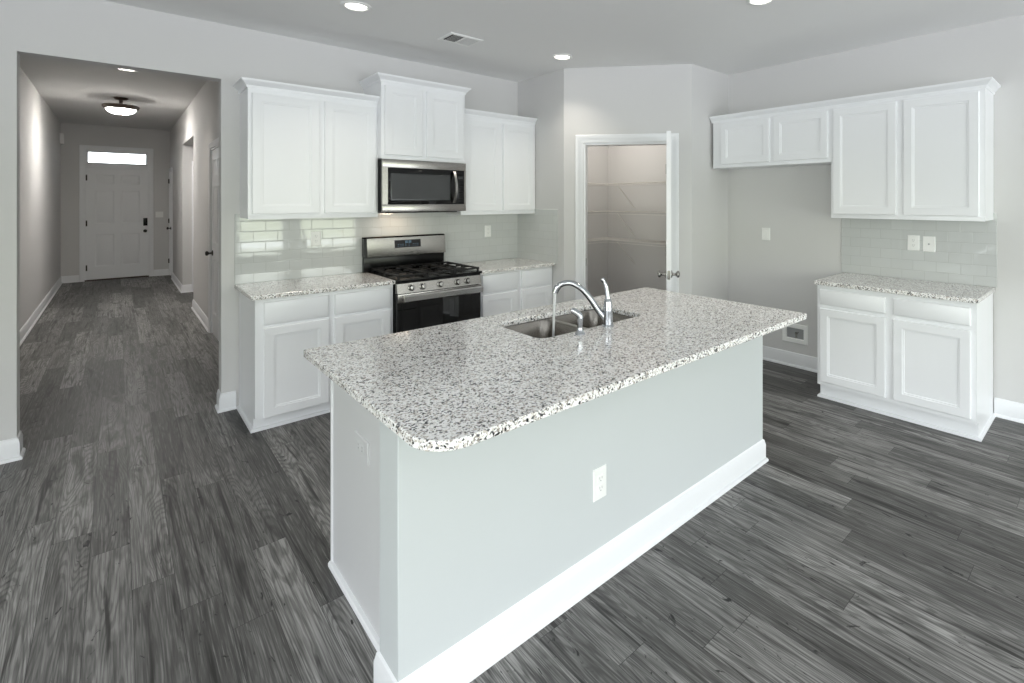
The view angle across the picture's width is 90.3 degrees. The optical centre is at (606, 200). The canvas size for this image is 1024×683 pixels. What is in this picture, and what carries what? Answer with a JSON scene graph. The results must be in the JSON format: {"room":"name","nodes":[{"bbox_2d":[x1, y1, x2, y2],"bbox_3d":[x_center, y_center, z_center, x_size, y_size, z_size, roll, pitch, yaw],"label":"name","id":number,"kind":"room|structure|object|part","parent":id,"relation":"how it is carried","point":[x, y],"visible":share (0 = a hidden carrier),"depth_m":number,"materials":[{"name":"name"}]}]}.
{"room":"kitchen","nodes":[
{"label":"kitchen","id":0,"kind":"room"},
{"bbox_2d":[20,68,60,328],"bbox_3d":[-7.056,0.039,6.056,0.130,2.980,9.160,0,0,-44],"label":"wall","id":1,"kind":"structure","parent":0,"point":[40,129],"depth_m":6.69,"materials":[{"name":"paint"}]},
{"bbox_2d":[20,276,61,345],"bbox_3d":[-6.948,1.464,6.056,0.024,0.130,9.010,0,0,-44],"label":"baseboard","id":2,"kind":"structure","parent":1,"relation":"attached to","point":[24,331],"depth_m":6.56,"materials":[{"name":"wood"}]},
{"bbox_2d":[60,133,63,143],"bbox_3d":[-9.972,-1.141,9.176,0.050,0.180,0.160,0,0,-44],"label":"door chime","id":3,"kind":"object","parent":1,"relation":"attached to","point":[61,134],"visible":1,"depth_m":9.13,"materials":[{"name":"white plastic"}]},
{"bbox_2d":[20,56,206,130],"bbox_3d":[-5.886,-1.511,7.106,3.310,0.120,9.290,0,0,-44],"label":"ceiling","id":4,"kind":"structure","parent":0,"point":[76,93],"depth_m":6.71,"materials":[{"name":"paint"}]},
{"bbox_2d":[102,97,139,114],"bbox_3d":[-6.843,-1.327,7.065,0.392,0.248,0.392,0,0,-44],"label":"ceiling lamp","id":5,"kind":"object","parent":4,"relation":"attached to","point":[120,108],"visible":1,"depth_m":6.98,"materials":[{"name":"glass"}]},
{"bbox_3d":[-6.843,-1.263,7.065,0.312,0.086,0.312,0,0,-44],"label":"lamp shade","id":6,"kind":"part","parent":5,"relation":"part of","materials":[{"name":"white glass"}]},
{"bbox_2d":[61,123,169,275],"bbox_3d":[-9.575,0.039,9.878,1.860,2.980,0.130,0,0,-44],"label":"wall","id":7,"kind":"structure","parent":0,"point":[75,135],"depth_m":9.61,"materials":[{"name":"paint"}]},
{"bbox_2d":[61,275,78,282],"bbox_3d":[-10.009,1.464,9.347,0.237,0.130,0.024,0,0,-44],"label":"baseboard","id":8,"kind":"structure","parent":7,"relation":"attached to","point":[75,278],"depth_m":9.35,"materials":[{"name":"wood"}]},
{"bbox_2d":[79,145,153,281],"bbox_3d":[-9.594,0.235,9.839,1.039,2.588,0.139,0,0,-44],"label":"trim","id":9,"kind":"structure","parent":7,"relation":"attached to","point":[84,164],"depth_m":9.71,"materials":[{"name":"wood"}]},
{"bbox_2d":[85,168,148,281],"bbox_3d":[-9.573,0.453,9.817,0.903,2.152,0.161,0,0,-44],"label":"door","id":10,"kind":"structure","parent":7,"relation":"in","point":[117,220],"depth_m":9.79,"materials":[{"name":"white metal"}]},
{"bbox_2d":[88,152,145,163],"bbox_3d":[-9.598,-0.834,9.843,0.813,0.205,0.008,0,0,-44],"label":"window","id":11,"kind":"structure","parent":7,"relation":"in","point":[92,156],"depth_m":9.83,"materials":[{"name":"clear glass"}]},
{"bbox_2d":[156,212,162,216],"bbox_3d":[-9.120,0.279,10.224,0.118,0.118,0.010,0,0,-44],"label":"light switch","id":12,"kind":"object","parent":7,"relation":"attached to","point":[158,214],"visible":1,"depth_m":10.22,"materials":[{"name":"white plastic"}]},
{"bbox_2d":[154,269,168,275],"bbox_3d":[-9.088,1.464,10.245,0.250,0.130,0.024,0,0,-44],"label":"baseboard","id":13,"kind":"structure","parent":7,"relation":"attached to","point":[159,272],"depth_m":10.24,"materials":[{"name":"wood"}]},
{"bbox_2d":[170,80,218,316],"bbox_3d":[-5.853,0.039,7.194,0.120,2.980,9.110,0,0,-44],"label":"wall","id":14,"kind":"structure","parent":0,"point":[198,125],"depth_m":7.04,"materials":[{"name":"paint"}]},
{"bbox_2d":[169,167,172,277],"bbox_3d":[-8.726,0.434,10.126,0.139,2.190,0.700,0,0,-44],"label":"trim","id":15,"kind":"structure","parent":14,"relation":"attached to","point":[171,168],"depth_m":9.84,"materials":[{"name":"wood"}]},
{"bbox_2d":[171,272,192,292],"bbox_3d":[-7.710,1.464,9.138,0.224,0.130,2.134,0,0,-44],"label":"baseboard","id":16,"kind":"structure","parent":14,"relation":"attached to","point":[182,288],"depth_m":8.40,"materials":[{"name":"wood"}]},
{"bbox_2d":[191,299,207,331],"bbox_3d":[-5.221,1.464,6.528,0.144,0.130,1.834,0,0,-44],"label":"baseboard","id":17,"kind":"structure","parent":14,"relation":"attached to","point":[197,310],"depth_m":6.42,"materials":[{"name":"wood"}]},
{"bbox_2d":[205,147,218,340],"bbox_3d":[-4.309,0.469,5.512,0.107,2.100,0.725,0,0,-44],"label":"door","id":18,"kind":"structure","parent":14,"relation":"in","point":[215,153],"depth_m":5.61,"materials":[{"name":"white wood"}]},
{"bbox_3d":[-4.283,0.469,5.537,0.036,2.100,0.725,0,0,-44],"label":"panel","id":19,"kind":"part","parent":18,"relation":"part of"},
{"bbox_2d":[208,137,218,332],"bbox_3d":[-4.266,0.431,5.553,0.139,2.195,0.895,0,0,-44],"label":"trim","id":20,"kind":"structure","parent":14,"relation":"attached to","point":[212,145],"depth_m":5.79,"materials":[{"name":"wood"}]},
{"bbox_2d":[0,0,607,440],"bbox_3d":[-2.713,0.039,3.803,7.820,2.980,0.130,0,0,-44],"label":"wall","id":21,"kind":"structure","parent":0,"point":[90,32],"depth_m":3.55,"materials":[{"name":"paint"}]},
{"bbox_2d":[0,431,25,464],"bbox_3d":[-4.450,1.464,2.092,2.644,0.130,0.154,0,0,-44],"label":"baseboard","id":22,"kind":"structure","parent":21,"relation":"attached to","point":[11,450],"depth_m":2.94,"materials":[{"name":"wood"}]},
{"bbox_2d":[215,389,235,412],"bbox_3d":[-2.807,1.464,3.694,0.110,0.130,0.154,0,0,-44],"label":"baseboard","id":23,"kind":"structure","parent":21,"relation":"attached to","point":[226,401],"depth_m":3.65,"materials":[{"name":"wood"}]},
{"bbox_2d":[233,77,379,219],"bbox_3d":[-2.292,-0.359,3.872,0.915,0.980,0.360,0,0,-44],"label":"upper cabinet","id":24,"kind":"object","parent":21,"relation":"attached to","point":[306,151],"visible":1,"depth_m":3.72,"materials":[{"name":"wood"}]},
{"bbox_3d":[-2.318,-0.332,3.639,0.422,0.848,0.020,0,0,-44],"label":"door","id":25,"kind":"part","parent":24,"relation":"part of","materials":[{"name":"wood"}]},
{"bbox_3d":[-2.292,-0.819,3.872,0.915,0.060,0.360,0,0,-44],"label":"crown molding","id":26,"kind":"part","parent":24,"relation":"part of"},
{"bbox_3d":[-2.179,0.115,3.787,0.873,0.032,0.005,0,0,-44],"label":"rail","id":27,"kind":"part","parent":24,"relation":"part of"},
{"bbox_3d":[-2.008,-0.332,3.942,0.376,0.848,0.020,0,0,-44],"label":"door","id":28,"kind":"part","parent":24,"relation":"part of","materials":[{"name":"wood"}]},
{"bbox_2d":[235,212,517,283],"bbox_3d":[-1.844,0.356,4.553,2.485,0.518,0.008,0,0,-44],"label":"tile backsplash","id":29,"kind":"structure","parent":21,"relation":"attached to","point":[265,249],"depth_m":4.19,"materials":[{"name":"tile"}]},
{"bbox_2d":[311,231,320,245],"bbox_3d":[-2.347,0.307,4.051,0.072,0.118,0.008,0,0,-44],"label":"wall outlet","id":30,"kind":"object","parent":29,"relation":"attached to","point":[315,236],"visible":1,"depth_m":4.05,"materials":[{"name":"white plastic"}]},
{"bbox_2d":[485,225,490,236],"bbox_3d":[-1.216,0.312,5.154,0.072,0.118,0.008,0,0,-44],"label":"wall outlet","id":31,"kind":"object","parent":29,"relation":"attached to","point":[487,227],"visible":1,"depth_m":5.15,"materials":[{"name":"white plastic"}]},
{"bbox_2d":[359,72,470,162],"bbox_3d":[-1.673,-0.682,4.422,0.822,0.682,0.437,0,0,-44],"label":"upper cabinet","id":32,"kind":"object","parent":21,"relation":"attached to","point":[419,120],"visible":0.98,"depth_m":4.24,"materials":[{"name":"wood"}]},
{"bbox_3d":[-1.677,-0.656,4.157,0.312,0.560,0.020,0,0,-44],"label":"door","id":33,"kind":"part","parent":32,"relation":"part of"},
{"bbox_3d":[-1.673,-0.993,4.422,0.822,0.060,0.437,0,0,-44],"label":"crown molding","id":34,"kind":"part","parent":32,"relation":"part of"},
{"bbox_2d":[378,159,465,212],"bbox_3d":[-1.656,-0.117,4.410,0.738,0.442,0.454,0,0,-44],"label":"microwave","id":35,"kind":"object","parent":32,"relation":"attached to","point":[404,186],"visible":0.98,"depth_m":4.25,"materials":[{"name":"silver metal"}]},
{"bbox_3d":[-1.561,-0.121,4.280,0.607,0.300,0.024,0,0,-44],"label":"door","id":36,"kind":"part","parent":35,"relation":"part of","materials":[{"name":"black glass"}]},
{"bbox_3d":[-1.338,-0.121,4.443,0.028,0.276,0.058,0,0,-44],"label":"door handle","id":37,"kind":"part","parent":35,"relation":"part of","materials":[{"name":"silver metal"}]},
{"bbox_3d":[-1.319,-0.121,4.517,0.070,0.300,0.024,0,0,-44],"label":"control panel","id":38,"kind":"part","parent":35,"relation":"part of","materials":[{"name":"black ceramic"}]},
{"bbox_3d":[-1.548,-0.357,4.294,0.738,0.032,0.005,0,0,-44],"label":"rail","id":39,"kind":"part","parent":32,"relation":"part of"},
{"bbox_3d":[-1.417,-0.656,4.411,0.339,0.560,0.020,0,0,-44],"label":"door","id":40,"kind":"part","parent":32,"relation":"part of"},
{"bbox_2d":[445,108,536,214],"bbox_3d":[-1.134,-0.359,5.000,0.840,0.980,0.359,0,0,-44],"label":"upper cabinet","id":41,"kind":"object","parent":21,"relation":"attached to","point":[499,147],"visible":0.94,"depth_m":4.87,"materials":[{"name":"wood"}]},
{"bbox_3d":[-1.173,-0.332,4.756,0.392,0.848,0.020,0,0,-44],"label":"door","id":42,"kind":"part","parent":41,"relation":"part of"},
{"bbox_3d":[-1.037,0.115,4.901,0.840,0.032,0.005,0,0,-44],"label":"rail","id":43,"kind":"part","parent":41,"relation":"part of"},
{"bbox_3d":[-1.023,-0.819,4.887,0.840,0.060,0.042,0,0,-44],"label":"crown molding","id":44,"kind":"part","parent":41,"relation":"part of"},
{"bbox_3d":[-0.878,-0.332,5.044,0.374,0.848,0.020,0,0,-44],"label":"door","id":45,"kind":"part","parent":41,"relation":"part of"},
{"bbox_2d":[0,275,1023,682],"bbox_3d":[-2.909,1.579,4.003,7.820,0.100,18.190,0,0,-44],"label":"floor","id":46,"kind":"structure","parent":0,"point":[147,535],"depth_m":2.21,"materials":[{"name":"grey wood"}]},
{"bbox_2d":[236,285,392,432],"bbox_3d":[-2.183,1.087,3.784,0.907,0.884,0.613,0,0,-44],"label":"base cabinet","id":47,"kind":"object","parent":46,"relation":"on","point":[278,386],"visible":0.75,"depth_m":3.46,"materials":[{"name":"wood"}]},
{"bbox_3d":[-2.203,1.518,3.804,0.907,0.021,0.553,0,0,-44],"label":"shoe molding","id":48,"kind":"part","parent":47,"relation":"part of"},
{"bbox_3d":[-2.117,0.746,3.435,0.387,0.150,0.020,0,0,-44],"label":"drawer","id":49,"kind":"part","parent":47,"relation":"part of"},
{"bbox_3d":[-2.117,1.135,3.435,0.387,0.593,0.020,0,0,-44],"label":"door","id":50,"kind":"part","parent":47,"relation":"part of","materials":[{"name":"wood"}]},
{"bbox_2d":[234,272,394,300],"bbox_3d":[-2.181,0.629,3.777,0.922,0.029,0.649,0,0,-44],"label":"countertop","id":51,"kind":"structure","parent":47,"relation":"on","point":[320,284],"depth_m":3.68,"materials":[{"name":"stone"}]},
{"bbox_3d":[-1.808,0.746,3.736,0.394,0.150,0.020,0,0,-44],"label":"drawer","id":52,"kind":"part","parent":47,"relation":"part of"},
{"bbox_3d":[-1.808,1.135,3.736,0.394,0.593,0.020,0,0,-44],"label":"door","id":53,"kind":"part","parent":47,"relation":"part of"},
{"bbox_2d":[362,234,482,332],"bbox_3d":[-1.570,0.921,4.311,0.778,1.216,0.709,0,0,-44],"label":"gas range","id":54,"kind":"object","parent":46,"relation":"on","point":[427,291],"visible":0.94,"depth_m":4.24,"materials":[{"name":"silver metal"}]},
{"bbox_3d":[-1.819,0.543,4.532,0.724,0.138,0.045,0,0,-44],"label":"vent panel","id":55,"kind":"part","parent":54,"relation":"part of","materials":[{"name":"metal"}]},
{"bbox_3d":[-1.808,0.396,4.522,0.730,0.166,0.065,0,0,-44],"label":"backguard trim","id":56,"kind":"part","parent":54,"relation":"part of","materials":[{"name":"silver metal"}]},
{"bbox_3d":[-1.519,0.681,3.924,0.053,0.054,0.042,0,0,-44],"label":"knob","id":57,"kind":"part","parent":54,"relation":"part of","materials":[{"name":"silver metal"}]},
{"bbox_3d":[-1.453,0.681,3.989,0.053,0.054,0.042,0,0,-44],"label":"knob","id":58,"kind":"part","parent":54,"relation":"part of","materials":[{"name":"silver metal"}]},
{"bbox_2d":[367,266,481,283],"bbox_3d":[-1.571,0.628,4.341,0.738,0.033,0.655,0,0,-44],"label":"cooktop","id":59,"kind":"object","parent":54,"relation":"in","point":[430,278],"depth_m":4.18,"materials":[{"name":"black metal"}]},
{"bbox_3d":[-1.364,0.682,4.126,0.724,0.078,0.052,0,0,-44],"label":"control panel","id":60,"kind":"part","parent":54,"relation":"part of","materials":[{"name":"silver metal"}]},
{"bbox_3d":[-1.363,1.015,4.125,0.720,0.577,0.035,0,0,-44],"label":"oven door","id":61,"kind":"part","parent":54,"relation":"part of","materials":[{"name":"black glass"}]},
{"bbox_3d":[-1.348,0.758,4.110,0.720,0.065,0.008,0,0,-44],"label":"door rail","id":62,"kind":"part","parent":54,"relation":"part of","materials":[{"name":"silver metal"}]},
{"bbox_3d":[-1.347,0.681,4.092,0.053,0.054,0.042,0,0,-44],"label":"knob","id":63,"kind":"part","parent":54,"relation":"part of","materials":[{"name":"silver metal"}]},
{"bbox_3d":[-1.320,0.759,4.098,0.677,0.055,0.054,0,0,-44],"label":"oven handle","id":64,"kind":"part","parent":54,"relation":"part of","materials":[{"name":"metal"}]},
{"bbox_3d":[-1.238,0.681,4.199,0.053,0.054,0.042,0,0,-44],"label":"knob","id":65,"kind":"part","parent":54,"relation":"part of","materials":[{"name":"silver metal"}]},
{"bbox_3d":[-1.173,0.681,4.262,0.053,0.054,0.042,0,0,-44],"label":"knob","id":66,"kind":"part","parent":54,"relation":"part of","materials":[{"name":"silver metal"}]},
{"bbox_2d":[480,266,551,316],"bbox_3d":[-1.030,1.087,4.909,0.818,0.884,0.613,0,0,-44],"label":"base cabinet","id":67,"kind":"object","parent":46,"relation":"on","point":[508,291],"visible":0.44,"depth_m":4.66,"materials":[{"name":"wood"}]},
{"bbox_3d":[-0.964,0.741,4.559,0.370,0.160,0.020,0,0,-44],"label":"drawer","id":68,"kind":"part","parent":67,"relation":"part of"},
{"bbox_3d":[-0.964,1.135,4.559,0.370,0.593,0.020,0,0,-44],"label":"door","id":69,"kind":"part","parent":67,"relation":"part of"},
{"bbox_2d":[449,258,554,273],"bbox_3d":[-1.026,0.629,4.903,0.823,0.029,0.649,0,0,-44],"label":"countertop","id":70,"kind":"structure","parent":67,"relation":"on","point":[511,264],"depth_m":4.84,"materials":[{"name":"stone"}]},
{"bbox_3d":[-0.671,0.741,4.845,0.350,0.160,0.020,0,0,-44],"label":"drawer","id":71,"kind":"part","parent":67,"relation":"part of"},
{"bbox_3d":[-0.671,1.135,4.845,0.350,0.593,0.020,0,0,-44],"label":"door","id":72,"kind":"part","parent":67,"relation":"part of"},
{"bbox_2d":[328,336,768,682],"bbox_3d":[-0.137,1.087,2.501,2.180,0.884,0.892,0,0,-44],"label":"kitchen island","id":73,"kind":"object","parent":46,"relation":"on","point":[448,562],"visible":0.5,"depth_m":1.84,"materials":[{"name":"paint"}]},
{"bbox_3d":[-0.911,1.518,1.848,0.017,0.021,0.705,0,0,-44],"label":"shoe molding","id":74,"kind":"part","parent":73,"relation":"part of","materials":[{"name":"wood"}]},
{"bbox_3d":[-0.898,1.087,1.852,0.006,0.884,0.694,0,0,-44],"label":"panel","id":75,"kind":"part","parent":73,"relation":"part of","materials":[{"name":"paint"}]},
{"bbox_2d":[354,430,368,464],"bbox_3d":[-0.903,0.909,1.846,0.008,0.080,0.140,0,0,-44],"label":"wall outlet","id":76,"kind":"object","parent":73,"relation":"attached to","point":[361,445],"visible":1,"depth_m":1.83,"materials":[{"name":"grey plastic"}]},
{"bbox_2d":[304,287,806,451],"bbox_3d":[-0.076,0.629,2.401,2.150,0.029,1.168,0,0,-44],"label":"island countertop","id":77,"kind":"structure","parent":73,"relation":"on","point":[460,384],"depth_m":1.94,"materials":[{"name":"stone"}]},
{"bbox_2d":[504,309,632,337],"bbox_3d":[-0.179,0.747,2.606,0.737,0.204,0.442,0,0,-44],"label":"sink","id":78,"kind":"object","parent":77,"relation":"in","point":[567,323],"visible":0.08,"depth_m":2.71,"materials":[{"name":"metal"}]},
{"bbox_2d":[570,307,584,334],"bbox_3d":[-0.131,0.553,2.315,0.069,0.123,0.047,0,0,10],"label":"sprayer","id":79,"kind":"object","parent":77,"relation":"on","point":[576,312],"visible":1,"depth_m":2.30,"materials":[{"name":"silver metal"}]},
{"bbox_2d":[552,277,613,327],"bbox_3d":[-0.113,0.496,2.454,0.305,0.238,0.061,0,0,-3],"label":"faucet","id":80,"kind":"object","parent":77,"relation":"on","point":[606,315],"visible":1,"depth_m":2.45,"materials":[{"name":"silver metal"}]},
{"bbox_2d":[552,293,555,336],"bbox_3d":[-0.257,0.647,2.459,0.026,0.396,0.017,0,0,-10],"label":"water stream","id":81,"kind":"object","parent":80,"relation":"attached to","point":[554,294],"visible":0.57,"depth_m":2.45,"materials":[{"name":"liquid"}]},
{"bbox_3d":[-0.125,0.493,2.460,0.281,0.210,0.033,0,0,0],"label":"spout","id":82,"kind":"part","parent":80,"relation":"part of","materials":[{"name":"silver metal"}]},
{"bbox_3d":[-0.003,0.429,2.461,0.051,0.105,0.028,0,0,1],"label":"lever","id":83,"kind":"part","parent":80,"relation":"part of","materials":[{"name":"silver metal"}]},
{"bbox_3d":[0.108,1.464,2.250,2.180,0.130,0.191,0,0,-44],"label":"baseboard","id":84,"kind":"part","parent":73,"relation":"part of","materials":[{"name":"wood"}]},
{"bbox_2d":[593,464,605,501],"bbox_3d":[-0.024,1.137,2.016,0.072,0.126,0.008,0,0,-44],"label":"wall outlet","id":85,"kind":"object","parent":73,"relation":"attached to","point":[599,474],"visible":1,"depth_m":2.01,"materials":[{"name":"white plastic"}]},
{"bbox_2d":[598,474,603,482],"bbox_3d":[-0.022,1.117,2.014,0.033,0.028,0.002,0,0,-44],"label":"receptacle","id":86,"kind":"object","parent":85,"relation":"attached to","point":[600,476],"depth_m":2.02,"materials":[{"name":"white plastic"}]},
{"bbox_2d":[598,484,603,492],"bbox_3d":[-0.022,1.156,2.014,0.033,0.028,0.002,0,0,-44],"label":"receptacle","id":87,"kind":"object","parent":85,"relation":"attached to","point":[600,486],"depth_m":2.02,"materials":[{"name":"white plastic"}]},
{"bbox_2d":[817,285,995,441],"bbox_3d":[2.189,1.087,3.715,0.600,0.884,1.039,0,0,-44],"label":"base cabinet","id":88,"kind":"object","parent":46,"relation":"on","point":[928,362],"visible":0.98,"depth_m":3.44,"materials":[{"name":"wood"}]},
{"bbox_3d":[1.808,0.736,3.690,0.020,0.115,0.457,0,0,-44],"label":"drawer","id":89,"kind":"part","parent":88,"relation":"part of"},
{"bbox_3d":[1.808,1.104,3.690,0.020,0.560,0.457,0,0,-44],"label":"door","id":90,"kind":"part","parent":88,"relation":"part of","materials":[{"name":"wood"}]},
{"bbox_2d":[814,273,995,303],"bbox_3d":[2.188,0.629,3.713,0.626,0.029,1.032,0,0,-44],"label":"countertop","id":91,"kind":"structure","parent":88,"relation":"on","point":[966,293],"depth_m":3.60,"materials":[{"name":"stone"}]},
{"bbox_3d":[2.209,1.518,3.735,0.540,0.021,1.039,0,0,-44],"label":"shoe molding","id":92,"kind":"part","parent":88,"relation":"part of","materials":[{"name":"wood"}]},
{"bbox_3d":[2.157,0.736,3.332,0.020,0.115,0.441,0,0,-44],"label":"drawer","id":93,"kind":"part","parent":88,"relation":"part of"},
{"bbox_3d":[2.157,1.104,3.332,0.020,0.560,0.441,0,0,-44],"label":"door","id":94,"kind":"part","parent":88,"relation":"part of","materials":[{"name":"wood"}]},
{"bbox_2d":[518,69,563,303],"bbox_3d":[-0.643,0.122,5.185,0.115,2.814,0.783,0,0,-44],"label":"wall","id":95,"kind":"structure","parent":0,"point":[541,97],"depth_m":5.01,"materials":[{"name":"paint"}]},
{"bbox_2d":[518,209,557,262],"bbox_3d":[-0.717,0.351,5.171,0.008,0.528,0.681,0,0,-44],"label":"tile backsplash","id":96,"kind":"structure","parent":95,"relation":"attached to","point":[538,231],"depth_m":5.13,"materials":[{"name":"tile"}]},
{"bbox_2d":[103,0,1023,81],"bbox_3d":[0.387,-1.345,0.624,7.820,0.120,8.750,0,0,-44],"label":"ceiling","id":97,"kind":"structure","parent":0,"point":[520,38],"depth_m":3.65,"materials":[{"name":"paint"}]},
{"bbox_2d":[340,1,371,11],"bbox_3d":[-1.649,-1.281,3.304,0.184,0.008,0.184,0,0,-44],"label":"recessed light","id":98,"kind":"object","parent":97,"relation":"in","point":[356,6],"visible":1,"depth_m":3.30,"materials":[{"name":"white plastic"}]},
{"bbox_2d":[438,32,482,46],"bbox_3d":[-1.159,-1.280,3.985,0.280,0.008,0.230,0,0,-44],"label":"ceiling vent","id":99,"kind":"object","parent":97,"relation":"in","point":[451,37],"visible":1,"depth_m":3.97,"materials":[{"name":"white plastic"}]},
{"bbox_2d":[552,54,572,59],"bbox_3d":[-0.391,-1.281,4.465,0.184,0.008,0.184,0,0,-44],"label":"recessed light","id":100,"kind":"object","parent":97,"relation":"in","point":[556,56],"visible":1,"depth_m":4.46,"materials":[{"name":"white plastic"}]},
{"bbox_2d":[746,0,774,5],"bbox_3d":[0.988,-1.281,3.194,0.184,0.008,0.184,0,0,-44],"label":"recessed light","id":101,"kind":"object","parent":97,"relation":"in","point":[750,2],"visible":1,"depth_m":3.23,"materials":[{"name":"white plastic"}]},
{"bbox_2d":[564,64,691,301],"bbox_3d":[0.205,0.122,4.835,1.228,2.814,0.115,0,0,8],"label":"wall","id":102,"kind":"structure","parent":0,"point":[647,99],"depth_m":4.78,"materials":[{"name":"paint"}]},
{"bbox_2d":[575,133,678,299],"bbox_3d":[0.201,0.446,4.826,0.990,2.165,0.134,0,0,8],"label":"trim","id":103,"kind":"structure","parent":102,"relation":"attached to","point":[654,138],"depth_m":4.82,"materials":[{"name":"wood"}]},
{"bbox_2d":[657,131,679,290],"bbox_3d":[0.567,0.483,4.326,0.178,2.067,0.802,0,0,11],"label":"door","id":104,"kind":"structure","parent":102,"relation":"in","point":[668,273],"depth_m":3.94,"materials":[{"name":"white wood"}]},
{"bbox_3d":[0.539,0.483,4.327,0.036,2.067,0.790,0,0,7],"label":"panel","id":105,"kind":"part","parent":104,"relation":"part of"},
{"bbox_3d":[0.498,0.584,3.976,0.178,0.070,0.088,0,0,7],"label":"knob","id":106,"kind":"part","parent":104,"relation":"part of","materials":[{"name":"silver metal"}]},
{"bbox_2d":[692,64,727,299],"bbox_3d":[0.987,0.122,4.950,0.620,2.814,0.115,0,0,-44],"label":"wall","id":107,"kind":"structure","parent":0,"point":[709,87],"depth_m":4.88,"materials":[{"name":"paint"}]},
{"bbox_2d":[608,15,1023,412],"bbox_3d":[3.125,0.122,3.295,0.130,2.814,8.750,0,0,-44],"label":"wall","id":108,"kind":"structure","parent":0,"point":[804,246],"depth_m":4.53,"materials":[{"name":"paint"}]},
{"bbox_2d":[588,237,665,262],"bbox_3d":[0.137,0.608,5.374,1.244,0.297,1.599,0,0,-44],"label":"wire shelf","id":109,"kind":"object","parent":108,"relation":"attached to","point":[601,238],"visible":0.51,"depth_m":5.83,"materials":[{"name":"metal"}]},
{"bbox_2d":[588,181,665,207],"bbox_3d":[0.137,-0.061,5.374,1.244,0.297,1.599,0,0,-44],"label":"wire shelf","id":110,"kind":"object","parent":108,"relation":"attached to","point":[656,182],"visible":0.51,"depth_m":5.87,"materials":[{"name":"metal"}]},
{"bbox_2d":[588,211,665,235],"bbox_3d":[0.137,0.272,5.374,1.244,0.297,1.599,0,0,-44],"label":"wire shelf","id":111,"kind":"object","parent":108,"relation":"attached to","point":[588,211],"visible":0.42,"depth_m":5.82,"materials":[{"name":"metal"}]},
{"bbox_2d":[762,228,769,239],"bbox_3d":[1.538,0.319,4.821,0.010,0.118,0.085,0,0,-44],"label":"light switch","id":112,"kind":"object","parent":108,"relation":"attached to","point":[765,231],"visible":1,"depth_m":4.82,"materials":[{"name":"white plastic"}]},
{"bbox_2d":[709,100,830,168],"bbox_3d":[1.530,-0.566,4.578,0.359,0.501,1.142,0,0,-44],"label":"upper cabinet","id":113,"kind":"object","parent":108,"relation":"attached to","point":[798,134],"visible":1,"depth_m":4.43,"materials":[{"name":"wood"}]},
{"bbox_3d":[1.278,-0.543,4.625,0.020,0.387,0.497,0,0,-44],"label":"door","id":114,"kind":"part","parent":113,"relation":"part of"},
{"bbox_3d":[1.417,-0.786,4.468,0.042,0.060,1.142,0,0,-44],"label":"crown molding","id":115,"kind":"part","parent":113,"relation":"part of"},
{"bbox_3d":[1.437,-0.331,4.475,0.005,0.032,1.126,0,0,-44],"label":"rail","id":116,"kind":"part","parent":113,"relation":"part of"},
{"bbox_3d":[1.644,-0.543,4.250,0.020,0.387,0.466,0,0,-44],"label":"door","id":117,"kind":"part","parent":113,"relation":"part of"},
{"bbox_2d":[763,345,816,372],"bbox_3d":[1.646,1.464,4.701,0.024,0.130,1.157,0,0,-44],"label":"baseboard","id":118,"kind":"structure","parent":108,"relation":"attached to","point":[801,361],"depth_m":4.64,"materials":[{"name":"wood"}]},
{"bbox_2d":[782,324,807,344],"bbox_3d":[1.743,1.220,4.615,0.023,0.173,0.240,0,0,-44],"label":"box","id":119,"kind":"object","parent":108,"relation":"attached to","point":[795,333],"visible":0.99,"depth_m":4.60,"materials":[{"name":"white plastic"}]},
{"bbox_2d":[829,77,1000,221],"bbox_3d":[2.297,-0.339,3.793,0.360,0.955,1.052,0,0,-44],"label":"upper cabinet","id":120,"kind":"object","parent":108,"relation":"attached to","point":[925,152],"visible":1,"depth_m":3.63,"materials":[{"name":"wood"}]},
{"bbox_3d":[1.999,-0.316,3.887,0.020,0.840,0.458,0,0,-44],"label":"door","id":121,"kind":"part","parent":120,"relation":"part of","materials":[{"name":"wood"}]},
{"bbox_3d":[2.183,0.123,3.710,0.005,0.032,1.010,0,0,-44],"label":"rail","id":122,"kind":"part","parent":120,"relation":"part of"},
{"bbox_3d":[2.297,-0.786,3.793,0.360,0.060,1.052,0,0,-44],"label":"crown molding","id":123,"kind":"part","parent":120,"relation":"part of","materials":[{"name":"wood"}]},
{"bbox_3d":[2.350,-0.316,3.527,0.020,0.840,0.451,0,0,-44],"label":"door","id":124,"kind":"part","parent":120,"relation":"part of","materials":[{"name":"wood"}]},
{"bbox_2d":[842,213,996,286],"bbox_3d":[2.403,0.352,3.935,0.008,0.526,1.065,0,0,-44],"label":"tile backsplash","id":125,"kind":"structure","parent":108,"relation":"attached to","point":[965,252],"depth_m":3.87,"materials":[{"name":"tile"}]},
{"bbox_2d":[907,235,918,250],"bbox_3d":[2.406,0.329,3.920,0.008,0.118,0.082,0,0,-44],"label":"wall outlet","id":126,"kind":"object","parent":125,"relation":"attached to","point":[912,240],"visible":1,"depth_m":3.92,"materials":[{"name":"white plastic"}]},
{"bbox_2d":[923,236,934,251],"bbox_3d":[2.476,0.332,3.842,0.016,0.118,0.082,0,0,-44],"label":"cable plate","id":127,"kind":"object","parent":125,"relation":"attached to","point":[928,241],"visible":1,"depth_m":3.84,"materials":[{"name":"white plastic"}]},
{"bbox_2d":[994,397,1023,423],"bbox_3d":[4.389,1.464,1.888,0.024,0.130,4.670,0,0,-44],"label":"baseboard","id":128,"kind":"structure","parent":108,"relation":"attached to","point":[1004,409],"depth_m":3.50,"materials":[{"name":"wood"}]},
{"bbox_3d":[-6.461,0.039,8.983,1.511,2.980,0.120,0,0,-44],"label":"wall","id":129,"kind":"structure","parent":0,"visible":0},
{"bbox_2d":[192,161,192,290],"bbox_3d":[-6.610,0.429,8.742,0.962,2.200,0.018,0,0,-44],"label":"trim","id":130,"kind":"structure","parent":129,"relation":"attached to","point":[192,161],"depth_m":8.40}
]}

